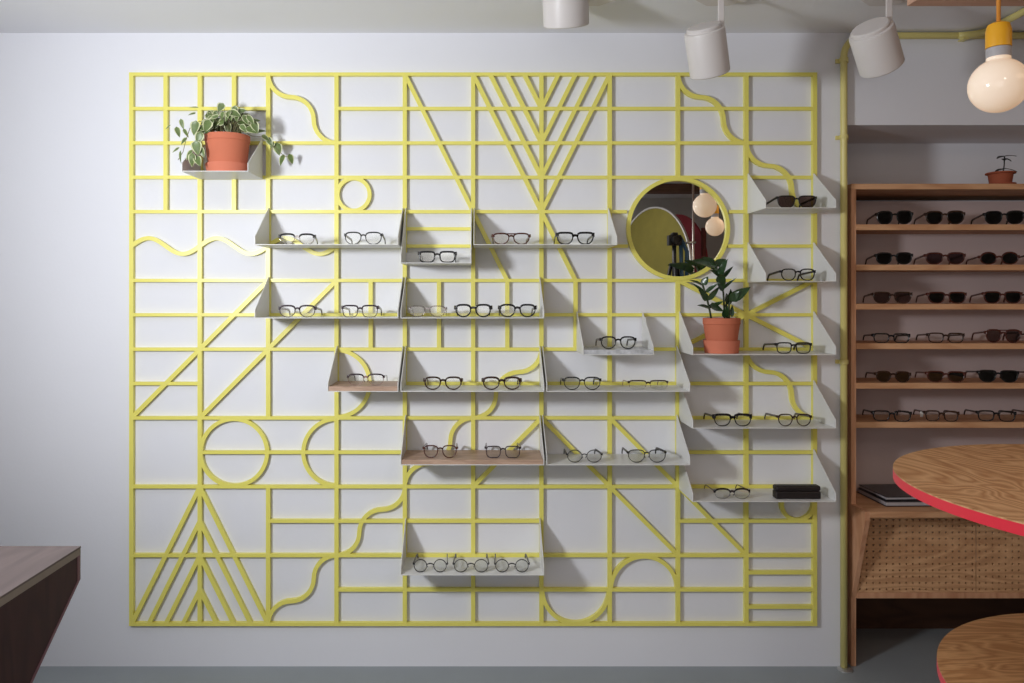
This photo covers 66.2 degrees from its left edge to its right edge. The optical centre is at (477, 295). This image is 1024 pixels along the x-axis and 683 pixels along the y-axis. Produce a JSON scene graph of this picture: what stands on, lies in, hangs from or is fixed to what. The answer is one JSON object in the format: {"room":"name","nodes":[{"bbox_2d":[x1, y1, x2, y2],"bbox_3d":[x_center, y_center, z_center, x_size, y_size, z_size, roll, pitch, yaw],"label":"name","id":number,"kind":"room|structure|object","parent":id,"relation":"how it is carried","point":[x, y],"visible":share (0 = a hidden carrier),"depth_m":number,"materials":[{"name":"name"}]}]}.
{"room":"shop","nodes":[
{"label":"shop","id":0,"kind":"room"},
{"bbox_2d":[0,33,846,665],"bbox_3d":[-0.991,0.192,3.020,4.618,2.262,0.440,0,0,0],"label":"wall","id":1,"kind":"structure","parent":0,"point":[64,97],"depth_m":2.80,"materials":[{"name":"paint"}]},
{"bbox_2d":[129,72,816,625],"bbox_3d":[-0.017,0.189,2.792,2.444,1.966,0.017,0,0,0],"label":"grid","id":2,"kind":"object","parent":1,"relation":"attached to","point":[200,493],"visible":0.9,"depth_m":2.78,"materials":[{"name":"yellow metal"}]},
{"bbox_2d":[182,139,262,178],"bbox_3d":[-0.875,-0.485,2.695,0.222,0.142,0.176,0,0,0],"label":"wall shelf","id":3,"kind":"object","parent":2,"relation":"attached to","point":[255,164],"visible":0.81,"depth_m":2.69,"materials":[{"name":"white metal"}]},
{"bbox_2d":[182,171,261,178],"bbox_3d":[-0.875,-0.415,2.695,0.222,0.002,0.176,0,0,0],"label":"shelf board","id":4,"kind":"object","parent":3,"relation":"on","point":[198,174],"depth_m":2.69,"materials":[{"name":"white metal"}]},
{"bbox_2d":[166,102,293,170],"bbox_3d":[-0.851,-0.538,2.679,0.409,0.242,0.165,0,0,0],"label":"potted plant","id":5,"kind":"object","parent":3,"relation":"on","point":[228,149],"visible":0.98,"depth_m":2.64,"materials":[{"name":"green plant"}]},
{"bbox_2d":[255,208,402,247],"bbox_3d":[-0.504,-0.241,2.695,0.478,0.142,0.176,0,0,0],"label":"wall shelf","id":6,"kind":"object","parent":2,"relation":"attached to","point":[262,235],"visible":0.9,"depth_m":2.69,"materials":[{"name":"white metal"}]},
{"bbox_2d":[278,233,317,243],"bbox_3d":[-0.616,-0.192,2.707,0.125,0.039,0.140,0,0,-6],"label":"eyeglasses","id":7,"kind":"object","parent":6,"relation":"on","point":[279,235],"visible":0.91,"depth_m":2.64,"materials":[{"name":"plastic"}]},
{"bbox_2d":[255,244,400,247],"bbox_3d":[-0.504,-0.171,2.695,0.478,0.002,0.176,0,0,0],"label":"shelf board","id":8,"kind":"object","parent":6,"relation":"on","point":[262,245],"depth_m":2.64,"materials":[{"name":"white metal"}]},
{"bbox_2d":[344,232,385,243],"bbox_3d":[-0.386,-0.195,2.707,0.134,0.044,0.140,0,0,0],"label":"eyeglasses","id":9,"kind":"object","parent":6,"relation":"on","point":[345,235],"visible":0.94,"depth_m":2.64,"materials":[{"name":"black metal"}]},
{"bbox_2d":[255,277,402,317],"bbox_3d":[-0.504,0.004,2.695,0.478,0.142,0.176,0,0,0],"label":"wall shelf","id":10,"kind":"object","parent":2,"relation":"attached to","point":[262,307],"visible":0.83,"depth_m":2.71,"materials":[{"name":"white metal"}]},
{"bbox_2d":[278,305,322,316],"bbox_3d":[-0.608,0.051,2.707,0.130,0.042,0.140,0,0,0],"label":"eyeglasses","id":11,"kind":"object","parent":10,"relation":"on","point":[282,306],"visible":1,"depth_m":2.64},
{"bbox_2d":[257,316,400,317],"bbox_3d":[-0.504,0.073,2.695,0.478,0.002,0.176,0,0,0],"label":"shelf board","id":12,"kind":"object","parent":10,"relation":"on","point":[257,316],"depth_m":2.63,"materials":[{"name":"white metal"}]},
{"bbox_2d":[341,305,381,316],"bbox_3d":[-0.397,0.051,2.707,0.129,0.042,0.140,0,0,0],"label":"eyeglasses","id":13,"kind":"object","parent":10,"relation":"on","point":[344,306],"visible":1,"depth_m":2.64,"materials":[{"name":"plastic"}]},
{"bbox_2d":[328,346,402,391],"bbox_3d":[-0.383,0.248,2.695,0.235,0.142,0.176,0,0,0],"label":"wall shelf","id":14,"kind":"object","parent":2,"relation":"attached to","point":[334,385],"visible":0.89,"depth_m":2.65,"materials":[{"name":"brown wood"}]},
{"bbox_2d":[328,388,400,391],"bbox_3d":[-0.383,0.318,2.695,0.235,0.002,0.176,0,0,0],"label":"tray","id":15,"kind":"object","parent":14,"relation":"on","point":[329,389],"depth_m":2.61,"materials":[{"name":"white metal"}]},
{"bbox_2d":[347,373,386,384],"bbox_3d":[-0.378,0.281,2.705,0.128,0.040,0.135,0,0,0],"label":"eyeglasses","id":16,"kind":"object","parent":14,"relation":"on","point":[353,374],"visible":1,"depth_m":2.64,"materials":[{"name":"metal"}]},
{"bbox_2d":[401,208,471,264],"bbox_3d":[-0.140,-0.210,2.695,0.235,0.203,0.176,0,0,0],"label":"wall shelf","id":17,"kind":"object","parent":2,"relation":"attached to","point":[406,258],"visible":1,"depth_m":2.78,"materials":[{"name":"white metal"}]},
{"bbox_2d":[401,263,471,264],"bbox_3d":[-0.140,-0.110,2.695,0.235,0.002,0.176,0,0,0],"label":"tray","id":18,"kind":"object","parent":17,"relation":"on","point":[401,263],"depth_m":2.66,"materials":[{"name":"white metal"}]},
{"bbox_2d":[418,251,456,262],"bbox_3d":[-0.137,-0.132,2.707,0.134,0.040,0.140,0,0,0],"label":"eyeglasses","id":19,"kind":"object","parent":17,"relation":"on","point":[433,252],"visible":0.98,"depth_m":2.64,"materials":[{"name":"black plastic"}]},
{"bbox_2d":[401,518,543,575],"bbox_3d":[-0.019,0.859,2.695,0.478,0.142,0.176,0,0,0],"label":"wall shelf","id":20,"kind":"object","parent":2,"relation":"attached to","point":[536,567],"visible":1,"depth_m":2.69,"materials":[{"name":"white metal"}]},
{"bbox_2d":[413,554,447,571],"bbox_3d":[-0.160,0.905,2.699,0.120,0.044,0.140,0,0,0],"label":"eyeglasses","id":21,"kind":"object","parent":20,"relation":"on","point":[417,556],"visible":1,"depth_m":2.63,"materials":[{"name":"black metal"}]},
{"bbox_2d":[452,554,489,571],"bbox_3d":[-0.024,0.905,2.699,0.125,0.044,0.140,0,0,0],"label":"eyeglasses","id":22,"kind":"object","parent":20,"relation":"on","point":[455,556],"visible":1,"depth_m":2.63,"materials":[{"name":"black metal"}]},
{"bbox_2d":[401,557,543,575],"bbox_3d":[-0.019,0.928,2.695,0.478,0.002,0.176,0,0,0],"label":"tray","id":23,"kind":"object","parent":20,"relation":"on","point":[535,568],"depth_m":2.68,"materials":[{"name":"white metal"}]},
{"bbox_2d":[494,554,529,571],"bbox_3d":[0.114,0.905,2.699,0.122,0.044,0.140,0,0,0],"label":"eyeglasses","id":24,"kind":"object","parent":20,"relation":"on","point":[526,557],"visible":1,"depth_m":2.63,"materials":[{"name":"black metal"}]},
{"bbox_2d":[401,415,543,464],"bbox_3d":[-0.019,0.492,2.695,0.478,0.142,0.176,0,0,0],"label":"wall shelf","id":25,"kind":"object","parent":2,"relation":"attached to","point":[408,457],"visible":1,"depth_m":2.65,"materials":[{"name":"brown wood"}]},
{"bbox_2d":[422,443,457,457],"bbox_3d":[-0.127,0.523,2.707,0.121,0.044,0.140,0,0,0],"label":"eyeglasses","id":26,"kind":"object","parent":25,"relation":"on","point":[426,444],"visible":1,"depth_m":2.64,"materials":[{"name":"plastic"}]},
{"bbox_2d":[401,464,543,464],"bbox_3d":[-0.019,0.562,2.695,0.478,0.002,0.176,0,0,0],"label":"tray","id":27,"kind":"object","parent":25,"relation":"on","point":[401,464],"depth_m":2.61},
{"bbox_2d":[484,443,520,457],"bbox_3d":[0.084,0.525,2.707,0.125,0.041,0.140,0,0,0],"label":"eyeglasses","id":28,"kind":"object","parent":25,"relation":"on","point":[518,446],"visible":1,"depth_m":2.64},
{"bbox_2d":[401,346,543,391],"bbox_3d":[-0.019,0.248,2.695,0.478,0.142,0.176,0,0,0],"label":"wall shelf","id":29,"kind":"object","parent":2,"relation":"attached to","point":[404,388],"visible":1,"depth_m":2.68,"materials":[{"name":"white metal"}]},
{"bbox_2d":[423,376,462,389],"bbox_3d":[-0.118,0.293,2.707,0.135,0.045,0.140,0,0,0],"label":"eyeglasses","id":30,"kind":"object","parent":29,"relation":"on","point":[426,378],"visible":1,"depth_m":2.64,"materials":[{"name":"plastic"}]},
{"bbox_2d":[401,385,543,391],"bbox_3d":[-0.019,0.318,2.695,0.478,0.002,0.176,0,0,0],"label":"tray","id":31,"kind":"object","parent":29,"relation":"on","point":[404,388],"depth_m":2.68,"materials":[{"name":"white metal"}]},
{"bbox_2d":[481,376,521,389],"bbox_3d":[0.080,0.293,2.707,0.137,0.045,0.141,0,0,0],"label":"eyeglasses","id":32,"kind":"object","parent":29,"relation":"on","point":[488,377],"visible":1,"depth_m":2.64,"materials":[{"name":"plastic"}]},
{"bbox_2d":[401,277,543,317],"bbox_3d":[-0.019,0.004,2.695,0.478,0.142,0.176,0,0,0],"label":"wall shelf","id":33,"kind":"object","parent":2,"relation":"attached to","point":[403,304],"visible":1,"depth_m":2.70,"materials":[{"name":"white metal"}]},
{"bbox_2d":[408,305,446,315],"bbox_3d":[-0.171,0.051,2.707,0.134,0.040,0.140,0,0,0],"label":"eyeglasses","id":34,"kind":"object","parent":33,"relation":"on","point":[409,308],"visible":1,"depth_m":2.67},
{"bbox_2d":[402,316,542,317],"bbox_3d":[-0.019,0.073,2.695,0.478,0.002,0.176,0,0,0],"label":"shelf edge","id":35,"kind":"object","parent":33,"relation":"on","point":[402,316],"depth_m":2.63,"materials":[{"name":"white metal"}]},
{"bbox_2d":[454,304,492,316],"bbox_3d":[-0.016,0.049,2.707,0.130,0.045,0.140,0,0,0],"label":"eyeglasses","id":36,"kind":"object","parent":33,"relation":"on","point":[468,305],"visible":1,"depth_m":2.64,"materials":[{"name":"black plastic"}]},
{"bbox_2d":[498,304,536,316],"bbox_3d":[0.133,0.049,2.707,0.132,0.045,0.140,0,0,0],"label":"eyeglasses","id":37,"kind":"object","parent":33,"relation":"on","point":[534,308],"visible":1,"depth_m":2.64,"materials":[{"name":"plastic"}]},
{"bbox_2d":[474,208,616,247],"bbox_3d":[0.224,-0.241,2.695,0.478,0.142,0.176,0,0,0],"label":"wall shelf","id":38,"kind":"object","parent":2,"relation":"attached to","point":[612,236],"visible":1,"depth_m":2.69,"materials":[{"name":"white metal"}]},
{"bbox_2d":[491,233,530,243],"bbox_3d":[0.112,-0.193,2.707,0.134,0.040,0.140,0,0,0],"label":"eyeglasses","id":39,"kind":"object","parent":38,"relation":"on","point":[507,234],"visible":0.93,"depth_m":2.64,"materials":[{"name":"brown plastic"}]},
{"bbox_2d":[474,244,616,247],"bbox_3d":[0.224,-0.171,2.695,0.478,0.002,0.176,0,0,0],"label":"tray","id":40,"kind":"object","parent":38,"relation":"on","point":[475,245],"depth_m":2.64,"materials":[{"name":"white metal"}]},
{"bbox_2d":[554,232,594,243],"bbox_3d":[0.327,-0.195,2.707,0.134,0.044,0.140,0,0,0],"label":"eyeglasses","id":41,"kind":"object","parent":38,"relation":"on","point":[592,236],"visible":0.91,"depth_m":2.64,"materials":[{"name":"black plastic"}]},
{"bbox_2d":[576,311,653,354],"bbox_3d":[0.467,0.126,2.695,0.235,0.142,0.176,0,0,0],"label":"wall shelf","id":42,"kind":"object","parent":2,"relation":"attached to","point":[647,348],"visible":1,"depth_m":2.65,"materials":[{"name":"metal"}]},
{"bbox_2d":[577,351,653,354],"bbox_3d":[0.467,0.196,2.695,0.235,0.002,0.176,0,0,0],"label":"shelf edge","id":43,"kind":"object","parent":42,"relation":"on","point":[581,352],"depth_m":2.61,"materials":[{"name":"white metal"}]},
{"bbox_2d":[595,336,636,348],"bbox_3d":[0.472,0.157,2.707,0.127,0.044,0.140,0,0,0],"label":"eyeglasses","id":44,"kind":"object","parent":42,"relation":"on","point":[631,337],"visible":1,"depth_m":2.64,"materials":[{"name":"black plastic"}]},
{"bbox_2d":[542,415,689,464],"bbox_3d":[0.467,0.492,2.695,0.478,0.142,0.176,0,0,0],"label":"wall shelf","id":45,"kind":"object","parent":2,"relation":"attached to","point":[682,457],"visible":0.89,"depth_m":2.69,"materials":[{"name":"white metal"}]},
{"bbox_2d":[563,449,602,462],"bbox_3d":[0.358,0.539,2.707,0.125,0.043,0.140,0,0,0],"label":"eyeglasses","id":46,"kind":"object","parent":45,"relation":"on","point":[594,450],"visible":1,"depth_m":2.64,"materials":[{"name":"black metal"}]},
{"bbox_2d":[544,454,689,464],"bbox_3d":[0.467,0.562,2.695,0.478,0.002,0.176,0,0,0],"label":"tray","id":47,"kind":"object","parent":45,"relation":"on","point":[552,459],"depth_m":2.69,"materials":[{"name":"white metal"}]},
{"bbox_2d":[621,447,666,462],"bbox_3d":[0.568,0.538,2.707,0.135,0.044,0.140,0,0,0],"label":"eyeglasses","id":48,"kind":"object","parent":45,"relation":"on","point":[623,448],"visible":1,"depth_m":2.64,"materials":[{"name":"black metal"}]},
{"bbox_2d":[542,346,689,391],"bbox_3d":[0.467,0.248,2.695,0.478,0.142,0.176,0,0,0],"label":"wall shelf","id":49,"kind":"object","parent":2,"relation":"attached to","point":[682,380],"visible":0.87,"depth_m":2.69,"materials":[{"name":"white metal"}]},
{"bbox_2d":[560,377,600,389],"bbox_3d":[0.350,0.294,2.707,0.133,0.044,0.140,0,0,0],"label":"eyeglasses","id":50,"kind":"object","parent":49,"relation":"on","point":[594,378],"visible":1,"depth_m":2.64,"materials":[{"name":"black plastic"}]},
{"bbox_2d":[544,385,689,391],"bbox_3d":[0.467,0.318,2.695,0.478,0.002,0.176,0,0,0],"label":"tray","id":51,"kind":"object","parent":49,"relation":"on","point":[549,388],"depth_m":2.68,"materials":[{"name":"white metal"}]},
{"bbox_2d":[622,380,667,389],"bbox_3d":[0.573,0.299,2.705,0.138,0.033,0.135,0,0,0],"label":"eyeglasses","id":52,"kind":"object","parent":49,"relation":"on","point":[623,380],"visible":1,"depth_m":2.64,"materials":[{"name":"metal"}]},
{"bbox_2d":[626,177,729,279],"bbox_3d":[0.711,-0.239,2.790,0.367,0.367,0.019,0,0,0],"label":"round mirror","id":53,"kind":"object","parent":2,"relation":"attached to","point":[673,222],"visible":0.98,"depth_m":2.79,"materials":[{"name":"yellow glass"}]},
{"bbox_2d":[679,449,835,501],"bbox_3d":[0.953,0.614,2.695,0.478,0.142,0.176,0,0,0],"label":"wall shelf","id":54,"kind":"object","parent":2,"relation":"attached to","point":[828,494],"visible":0.73,"depth_m":2.68,"materials":[{"name":"white metal"}]},
{"bbox_2d":[704,484,749,498],"bbox_3d":[0.855,0.664,2.705,0.124,0.037,0.135,0,0,0],"label":"eyeglasses","id":55,"kind":"object","parent":54,"relation":"on","point":[742,488],"visible":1,"depth_m":2.64,"materials":[{"name":"black plastic"}]},
{"bbox_2d":[685,488,835,501],"bbox_3d":[0.953,0.684,2.695,0.478,0.002,0.176,0,0,0],"label":"tray","id":56,"kind":"object","parent":54,"relation":"on","point":[699,494],"depth_m":2.67,"materials":[{"name":"white metal"}]},
{"bbox_2d":[773,484,820,498],"bbox_3d":[1.077,0.660,2.650,0.152,0.044,0.035,0,0,0],"label":"glasses case","id":57,"kind":"object","parent":54,"relation":"on","point":[780,491],"visible":1,"depth_m":2.63,"materials":[{"name":"black leather"}]},
{"bbox_2d":[679,380,835,428],"bbox_3d":[0.953,0.370,2.695,0.478,0.142,0.176,0,0,0],"label":"wall shelf","id":58,"kind":"object","parent":2,"relation":"attached to","point":[823,418],"visible":0.88,"depth_m":2.70,"materials":[{"name":"white metal"}]},
{"bbox_2d":[703,413,751,425],"bbox_3d":[0.857,0.417,2.707,0.134,0.043,0.140,0,0,0],"label":"eyeglasses","id":59,"kind":"object","parent":58,"relation":"on","point":[713,416],"visible":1,"depth_m":2.64,"materials":[{"name":"black plastic"}]},
{"bbox_2d":[680,420,835,428],"bbox_3d":[0.953,0.440,2.695,0.478,0.002,0.176,0,0,0],"label":"tray","id":60,"kind":"object","parent":58,"relation":"on","point":[696,424],"depth_m":2.68,"materials":[{"name":"white metal"}]},
{"bbox_2d":[764,413,811,425],"bbox_3d":[1.065,0.417,2.707,0.120,0.042,0.140,0,0,0],"label":"eyeglasses","id":61,"kind":"object","parent":58,"relation":"on","point":[769,414],"visible":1,"depth_m":2.64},
{"bbox_2d":[679,311,835,354],"bbox_3d":[0.953,0.126,2.695,0.478,0.142,0.176,0,0,0],"label":"wall shelf","id":62,"kind":"object","parent":2,"relation":"attached to","point":[823,344],"visible":1,"depth_m":2.70,"materials":[{"name":"white metal"}]},
{"bbox_2d":[690,257,749,353],"bbox_3d":[0.819,0.030,2.685,0.212,0.328,0.125,0,0,0],"label":"potted plant","id":63,"kind":"object","parent":62,"relation":"on","point":[721,334],"visible":1,"depth_m":2.65,"materials":[{"name":"green plant"}]},
{"bbox_2d":[679,351,835,354],"bbox_3d":[0.953,0.196,2.695,0.478,0.002,0.176,0,0,0],"label":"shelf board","id":64,"kind":"object","parent":62,"relation":"on","point":[688,352],"depth_m":2.65,"materials":[{"name":"white metal"}]},
{"bbox_2d":[762,342,811,353],"bbox_3d":[1.062,0.174,2.707,0.126,0.039,0.140,0,0,0],"label":"eyeglasses","id":65,"kind":"object","parent":62,"relation":"on","point":[797,343],"visible":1,"depth_m":2.64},
{"bbox_2d":[747,174,835,213],"bbox_3d":[1.074,-0.363,2.695,0.235,0.142,0.176,0,0,0],"label":"wall shelf","id":66,"kind":"object","parent":2,"relation":"attached to","point":[756,202],"visible":1,"depth_m":2.71,"materials":[{"name":"white metal"}]},
{"bbox_2d":[766,195,816,206],"bbox_3d":[1.073,-0.317,2.707,0.139,0.044,0.140,0,0,0],"label":"sunglasses","id":67,"kind":"object","parent":66,"relation":"on","point":[784,200],"visible":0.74,"depth_m":2.64,"materials":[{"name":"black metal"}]},
{"bbox_2d":[747,207,835,213],"bbox_3d":[1.074,-0.293,2.695,0.235,0.002,0.176,0,0,0],"label":"tray","id":68,"kind":"object","parent":66,"relation":"on","point":[750,210],"depth_m":2.68,"materials":[{"name":"white metal"}]},
{"bbox_2d":[747,242,835,282],"bbox_3d":[1.074,-0.119,2.695,0.235,0.142,0.176,0,0,0],"label":"wall shelf","id":69,"kind":"object","parent":2,"relation":"attached to","point":[825,272],"visible":1,"depth_m":2.71,"materials":[{"name":"white metal"}]},
{"bbox_2d":[767,268,815,280],"bbox_3d":[1.077,-0.071,2.707,0.123,0.042,0.140,0,0,0],"label":"eyeglasses","id":70,"kind":"object","parent":69,"relation":"on","point":[794,270],"visible":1,"depth_m":2.64,"materials":[{"name":"plastic"}]},
{"bbox_2d":[748,281,835,282],"bbox_3d":[1.074,-0.049,2.695,0.235,0.002,0.176,0,0,0],"label":"tray","id":71,"kind":"object","parent":69,"relation":"on","point":[748,281],"depth_m":2.68,"materials":[{"name":"white metal"}]},
{"bbox_2d":[835,8,1023,673],"bbox_3d":[1.936,0.194,2.000,1.329,2.258,1.600,0,0,0],"label":"conduit pipe","id":72,"kind":"object","parent":1,"relation":"attached to","point":[843,60],"visible":0.95,"depth_m":2.77,"materials":[{"name":"yellow metal"}]},
{"bbox_2d":[33,629,952,682],"bbox_3d":[0.000,1.373,0.750,6.600,0.100,5.100,0,0,0],"label":"floor","id":73,"kind":"structure","parent":0,"point":[882,655],"depth_m":2.76,"materials":[{"name":"concrete"}]},
{"bbox_2d":[0,546,80,682],"bbox_3d":[-1.680,0.923,0.695,1.700,0.800,1.890,0,0,0],"label":"counter","id":74,"kind":"object","parent":73,"relation":"on","point":[38,584],"depth_m":1.49,"materials":[{"name":"brown wood"}]},
{"bbox_2d":[0,546,80,598],"bbox_3d":[-1.680,0.525,0.695,1.700,0.004,1.890,0,0,0],"label":"countertop","id":75,"kind":"structure","parent":74,"relation":"on","point":[19,565],"depth_m":1.54,"materials":[{"name":"brown wood"}]},
{"bbox_2d":[847,184,1023,665],"bbox_3d":[2.017,0.461,2.914,1.367,1.724,0.428,0,0,0],"label":"bookcase","id":76,"kind":"object","parent":73,"relation":"on","point":[904,592],"visible":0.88,"depth_m":2.98,"materials":[{"name":"brown wood"}]},
{"bbox_2d":[862,333,909,342],"bbox_3d":[1.496,0.151,2.881,0.130,0.036,0.136,0,0,10],"label":"eyeglasses","id":77,"kind":"object","parent":76,"relation":"on","point":[896,334],"visible":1,"depth_m":2.82,"materials":[{"name":"black plastic"}]},
{"bbox_2d":[862,409,911,421],"bbox_3d":[1.497,0.431,2.881,0.137,0.040,0.136,0,0,10],"label":"eyeglasses","id":78,"kind":"object","parent":76,"relation":"on","point":[874,411],"visible":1,"depth_m":2.82,"materials":[{"name":"black plastic"}]},
{"bbox_2d":[862,292,912,303],"bbox_3d":[1.499,0.006,2.881,0.137,0.043,0.136,0,0,10],"label":"sunglasses","id":79,"kind":"object","parent":76,"relation":"on","point":[879,297],"visible":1,"depth_m":2.82,"materials":[{"name":"brown plastic"}]},
{"bbox_2d":[865,371,910,382],"bbox_3d":[1.502,0.290,2.881,0.124,0.041,0.136,0,0,10],"label":"sunglasses","id":80,"kind":"object","parent":76,"relation":"on","point":[882,376],"visible":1,"depth_m":2.82,"materials":[{"name":"brown plastic"}]},
{"bbox_2d":[865,252,912,264],"bbox_3d":[1.505,-0.135,2.881,0.130,0.045,0.136,0,0,10],"label":"sunglasses","id":81,"kind":"object","parent":76,"relation":"on","point":[883,258],"visible":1,"depth_m":2.82,"materials":[{"name":"black plastic"}]},
{"bbox_2d":[866,210,912,223],"bbox_3d":[1.507,-0.282,2.881,0.128,0.050,0.136,0,0,10],"label":"sunglasses","id":82,"kind":"object","parent":76,"relation":"on","point":[904,216],"visible":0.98,"depth_m":2.82,"materials":[{"name":"black plastic"}]},
{"bbox_2d":[857,488,929,506],"bbox_3d":[1.597,0.733,2.865,0.329,0.018,0.206,0,0,0],"label":"book","id":83,"kind":"object","parent":76,"relation":"on","point":[889,503],"visible":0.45,"depth_m":2.77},
{"bbox_2d":[859,484,917,500],"bbox_3d":[1.595,0.717,2.873,0.310,0.013,0.183,0,0,-3],"label":"book","id":84,"kind":"object","parent":83,"relation":"on","point":[886,492],"visible":0.44,"depth_m":2.85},
{"bbox_2d":[913,409,959,421],"bbox_3d":[1.677,0.431,2.881,0.121,0.040,0.136,0,0,11],"label":"eyeglasses","id":85,"kind":"object","parent":76,"relation":"on","point":[914,410],"visible":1,"depth_m":2.82,"materials":[{"name":"plastic"}]},
{"bbox_2d":[913,210,964,223],"bbox_3d":[1.689,-0.282,2.881,0.137,0.050,0.136,0,0,11],"label":"sunglasses","id":86,"kind":"object","parent":76,"relation":"on","point":[955,216],"visible":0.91,"depth_m":2.82,"materials":[{"name":"black plastic"}]},
{"bbox_2d":[913,252,965,264],"bbox_3d":[1.690,-0.135,2.881,0.138,0.045,0.136,0,0,11],"label":"sunglasses","id":87,"kind":"object","parent":76,"relation":"on","point":[934,258],"visible":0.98,"depth_m":2.82,"materials":[{"name":"brown plastic"}]},
{"bbox_2d":[915,371,965,382],"bbox_3d":[1.693,0.290,2.881,0.133,0.041,0.136,0,0,11],"label":"sunglasses","id":88,"kind":"object","parent":76,"relation":"on","point":[933,376],"visible":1,"depth_m":2.81,"materials":[{"name":"brown plastic"}]},
{"bbox_2d":[916,332,964,342],"bbox_3d":[1.693,0.150,2.881,0.126,0.038,0.136,0,0,11],"label":"eyeglasses","id":89,"kind":"object","parent":76,"relation":"on","point":[926,334],"visible":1,"depth_m":2.82,"materials":[{"name":"black plastic"}]},
{"bbox_2d":[915,292,966,303],"bbox_3d":[1.696,0.006,2.881,0.133,0.043,0.136,0,0,11],"label":"sunglasses","id":90,"kind":"object","parent":76,"relation":"on","point":[933,297],"visible":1,"depth_m":2.82,"materials":[{"name":"black plastic"}]},
{"bbox_2d":[963,409,1016,421],"bbox_3d":[1.875,0.431,2.881,0.132,0.040,0.136,0,0,11],"label":"eyeglasses","id":91,"kind":"object","parent":76,"relation":"on","point":[965,410],"visible":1,"depth_m":2.82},
{"bbox_2d":[965,370,1018,382],"bbox_3d":[1.882,0.288,2.881,0.137,0.045,0.136,0,0,11],"label":"sunglasses","id":92,"kind":"object","parent":76,"relation":"on","point":[1009,376],"visible":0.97,"depth_m":2.82,"materials":[{"name":"black plastic"}]},
{"bbox_2d":[965,252,1019,264],"bbox_3d":[1.885,-0.136,2.881,0.136,0.047,0.136,0,0,11],"label":"sunglasses","id":93,"kind":"object","parent":76,"relation":"on","point":[988,258],"visible":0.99,"depth_m":2.82,"materials":[{"name":"black plastic"}]},
{"bbox_2d":[969,291,1022,303],"bbox_3d":[1.897,0.005,2.881,0.132,0.045,0.136,0,0,11],"label":"sunglasses","id":94,"kind":"object","parent":76,"relation":"on","point":[991,297],"visible":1,"depth_m":2.82,"materials":[{"name":"black plastic"}]},
{"bbox_2d":[971,329,1021,342],"bbox_3d":[1.900,0.144,2.881,0.123,0.050,0.136,0,0,11],"label":"sunglasses","id":95,"kind":"object","parent":76,"relation":"on","point":[992,335],"visible":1,"depth_m":2.82,"materials":[{"name":"black plastic"}]},
{"bbox_2d":[970,210,1023,223],"bbox_3d":[1.903,-0.282,2.881,0.137,0.050,0.136,0,0,11],"label":"sunglasses","id":96,"kind":"object","parent":76,"relation":"on","point":[1014,216],"visible":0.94,"depth_m":2.82,"materials":[{"name":"black plastic"}]},
{"bbox_2d":[985,155,1016,183],"bbox_3d":[1.902,-0.457,2.850,0.103,0.112,0.098,0,0,0],"label":"potted plant","id":97,"kind":"object","parent":76,"relation":"on","point":[996,177],"visible":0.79,"depth_m":2.82,"materials":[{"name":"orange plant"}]},
{"bbox_2d":[893,444,1023,682],"bbox_3d":[1.471,0.866,1.611,1.068,0.913,1.123,0,0,0],"label":"table","id":98,"kind":"object","parent":73,"relation":"on","point":[983,484],"visible":1,"depth_m":1.78,"materials":[{"name":"brown wood"}]},
{"bbox_2d":[0,0,1023,32],"bbox_3d":[0.000,-0.989,0.750,6.600,0.100,5.100,0,0,0],"label":"ceiling","id":99,"kind":"structure","parent":0,"point":[16,16],"depth_m":2.63,"materials":[{"name":"paint"}]},
{"bbox_2d":[542,0,615,28],"bbox_3d":[0.312,-0.902,2.383,0.242,0.198,0.187,0,0,0],"label":"spotlight","id":100,"kind":"object","parent":99,"relation":"attached to","point":[557,14],"visible":1,"depth_m":2.35,"materials":[{"name":"white metal"}]},
{"bbox_2d":[684,0,746,79],"bbox_3d":[0.730,-0.797,2.380,0.214,0.284,0.176,0,0,0],"label":"spotlight","id":101,"kind":"object","parent":99,"relation":"attached to","point":[706,45],"visible":1,"depth_m":2.34,"materials":[{"name":"white metal"}]},
{"bbox_2d":[849,0,906,77],"bbox_3d":[1.237,-0.801,2.380,0.221,0.276,0.176,0,0,0],"label":"spotlight","id":102,"kind":"object","parent":99,"relation":"attached to","point":[875,44],"visible":1,"depth_m":2.34,"materials":[{"name":"white metal"}]},
{"bbox_2d":[907,0,1023,5],"bbox_3d":[2.138,-0.900,1.065,1.725,0.078,2.530,0,0,0],"label":"ceiling panel","id":103,"kind":"object","parent":99,"relation":"hanging from","point":[909,2],"visible":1,"depth_m":2.31,"materials":[{"name":"white paint"}]},
{"bbox_2d":[967,0,1023,112],"bbox_3d":[1.125,-0.629,1.694,0.116,0.464,0.116,0,0,0],"label":"pendant lamp","id":104,"kind":"object","parent":99,"relation":"hanging from","point":[997,85],"visible":1,"depth_m":1.67,"materials":[{"name":"white glass"}]},
{"bbox_2d":[985,21,1011,49],"bbox_3d":[1.125,-0.563,1.694,0.049,0.055,0.049,0,0,0],"label":"socket","id":105,"kind":"object","parent":104,"relation":"attached to","point":[998,34],"depth_m":1.67,"materials":[{"name":"yellow plastic"}]},
{"bbox_2d":[847,144,1023,557],"bbox_3d":[2.309,0.192,3.190,1.982,2.262,0.100,0,0,0],"label":"wall","id":106,"kind":"structure","parent":0,"point":[866,163],"depth_m":3.14,"materials":[{"name":"paint"}]},
{"bbox_2d":[847,33,1023,143],"bbox_3d":[2.309,-0.775,2.970,1.982,0.329,0.340,0,0,0],"label":"soffit","id":107,"kind":"object","parent":106,"relation":"attached to","point":[925,100],"depth_m":2.80,"materials":[{"name":"paint"}]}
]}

